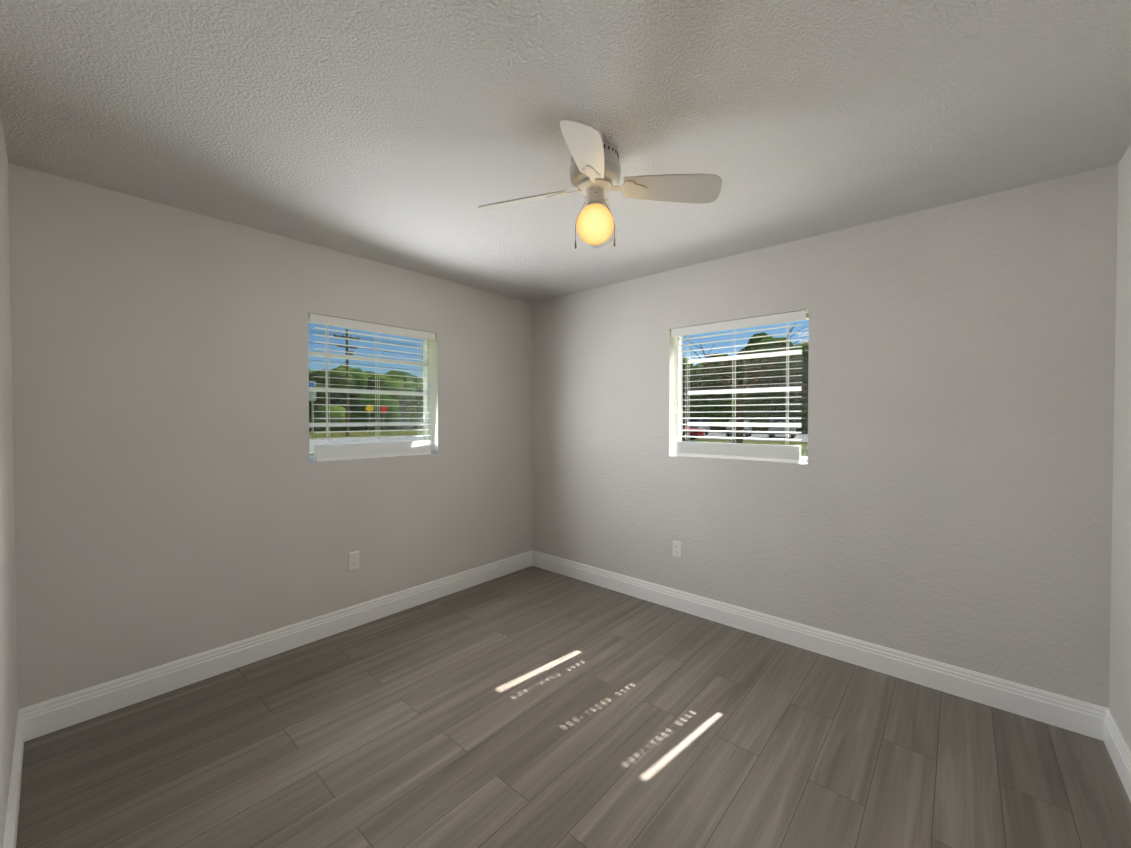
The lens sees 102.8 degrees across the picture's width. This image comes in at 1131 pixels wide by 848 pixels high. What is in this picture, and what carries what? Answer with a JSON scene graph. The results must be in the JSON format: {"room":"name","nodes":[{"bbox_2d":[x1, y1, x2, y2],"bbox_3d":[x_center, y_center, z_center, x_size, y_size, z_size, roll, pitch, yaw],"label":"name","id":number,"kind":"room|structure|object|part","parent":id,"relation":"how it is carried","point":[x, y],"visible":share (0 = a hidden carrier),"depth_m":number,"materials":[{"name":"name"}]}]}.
{"room":"empty bedroom","nodes":[
{"label":"empty bedroom","id":0,"kind":"room"},
{"bbox_2d":[0,115,17,847],"bbox_3d":[-1.002,0.150,0.610,3.685,2.640,0.200,1,1,41],"label":"wall","id":1,"kind":"structure","parent":0,"point":[8,680],"depth_m":1.58,"materials":[{"name":"paint"}]},
{"bbox_2d":[3,710,23,847],"bbox_3d":[-1.006,1.298,0.774,3.485,0.140,0.016,1,1,41],"label":"baseboard","id":2,"kind":"structure","parent":1,"relation":"attached to","point":[10,833],"depth_m":1.55,"materials":[{"name":"white wood"}]},
{"bbox_2d":[8,163,532,708],"bbox_3d":[-1.391,0.114,3.115,0.200,2.640,3.460,1,1,41],"label":"wall","id":3,"kind":"structure","parent":0,"point":[178,493],"depth_m":2.38,"materials":[{"name":"paint"}]},
{"bbox_2d":[18,550,532,741],"bbox_3d":[-1.309,1.264,3.061,0.016,0.140,3.060,1,1,41],"label":"baseboard","id":4,"kind":"structure","parent":3,"relation":"attached to","point":[55,714],"depth_m":2.46,"materials":[{"name":"white wood"}]},
{"bbox_2d":[348,551,358,570],"bbox_3d":[-1.391,0.899,2.968,0.008,0.114,0.070,1,1,41],"label":"electrical outlet","id":5,"kind":"object","parent":3,"relation":"attached to","point":[353,560],"visible":1,"depth_m":2.96,"materials":[{"name":"white plastic"}]},
{"bbox_2d":[308,316,428,460],"bbox_3d":[-1.377,-0.228,3.187,0.070,0.920,0.902,1,1,41],"label":"window","id":6,"kind":"structure","parent":3,"relation":"in","point":[424,394],"depth_m":3.21,"materials":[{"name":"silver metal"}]},
{"bbox_2d":[310,313,434,461],"bbox_3d":[-1.292,-0.226,3.112,0.079,0.915,0.874,1,1,41],"label":"window blind","id":7,"kind":"object","parent":6,"relation":"attached to","point":[336,452],"visible":1,"depth_m":3.06,"materials":[{"name":"white plastic"}]},
{"bbox_2d":[0,0,1130,302],"bbox_3d":[-0.004,-1.164,1.884,3.885,0.150,3.460,1,1,41],"label":"ceiling","id":8,"kind":"structure","parent":0,"point":[410,134],"depth_m":1.57,"materials":[{"name":"white paint"}]},
{"bbox_2d":[478,118,721,248],"bbox_3d":[0.119,-0.900,1.822,0.742,0.376,0.742,-1,1,-35],"label":"fan","id":9,"kind":"object","parent":8,"relation":"hanging from","point":[595,171],"visible":1,"depth_m":1.76,"materials":[{"name":"white plastic"}]},
{"bbox_3d":[0.119,-1.026,1.821,0.208,0.124,0.208,1,1,41],"label":"motor","id":10,"kind":"part","parent":9,"relation":"part of","materials":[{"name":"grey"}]},
{"bbox_3d":[0.119,-0.805,1.824,0.150,0.150,0.150,1,1,41],"label":"globe","id":11,"kind":"part","parent":9,"relation":"part of"},
{"bbox_2d":[16,566,1130,847],"bbox_3d":[-0.004,1.426,1.921,3.885,0.150,3.460,1,1,41],"label":"floor","id":12,"kind":"structure","parent":0,"point":[532,706],"depth_m":1.86,"materials":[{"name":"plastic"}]},
{"bbox_2d":[532,164,1117,707],"bbox_3d":[1.069,0.113,3.129,3.885,2.640,0.200,1,1,41],"label":"wall","id":13,"kind":"structure","parent":0,"point":[944,494],"depth_m":2.39,"materials":[{"name":"paint"}]},
{"bbox_2d":[673,541,681,557],"bbox_3d":[0.800,0.900,3.239,0.070,0.114,0.008,1,1,41],"label":"electrical outlet","id":14,"kind":"object","parent":13,"relation":"attached to","point":[677,548],"visible":1,"depth_m":3.23,"materials":[{"name":"white plastic"}]},
{"bbox_2d":[677,313,808,462],"bbox_3d":[1.187,-0.226,3.075,0.910,0.920,0.070,1,1,41],"label":"window","id":15,"kind":"structure","parent":13,"relation":"in","point":[766,390],"depth_m":3.08,"materials":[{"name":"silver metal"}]},
{"bbox_2d":[671,310,806,462],"bbox_3d":[1.111,-0.224,2.990,0.882,0.915,0.079,1,1,41],"label":"window blind","id":16,"kind":"object","parent":15,"relation":"attached to","point":[772,453],"visible":1,"depth_m":2.96,"materials":[{"name":"white plastic"}]},
{"bbox_2d":[533,550,1106,740],"bbox_3d":[0.998,1.264,3.064,3.485,0.140,0.016,1,1,41],"label":"baseboard","id":17,"kind":"structure","parent":13,"relation":"attached to","point":[1070,714],"depth_m":2.47,"materials":[{"name":"white wood"}]},
{"bbox_2d":[1109,145,1130,750],"bbox_3d":[1.383,0.149,0.689,0.200,2.640,3.060,1,1,41],"label":"wall","id":18,"kind":"structure","parent":0,"point":[1120,670],"depth_m":1.80,"materials":[{"name":"paint"}]},
{"bbox_2d":[1103,708,1130,801],"bbox_3d":[1.302,1.297,0.777,0.016,0.140,3.060,1,1,41],"label":"baseboard","id":19,"kind":"structure","parent":18,"relation":"attached to","point":[1117,747],"depth_m":1.76,"materials":[{"name":"white wood"}]},
{"label":"outside","id":20,"kind":"structure","parent":0,"visible":0},
{"bbox_2d":[308,323,808,456],"bbox_3d":[-2.999,-4.019,48.936,370.000,16.428,370.000,1,1,41],"label":"scenery","id":21,"kind":"structure","parent":20,"point":[692,398],"depth_m":54.27,"materials":[{"name":"green plant"}]}
]}

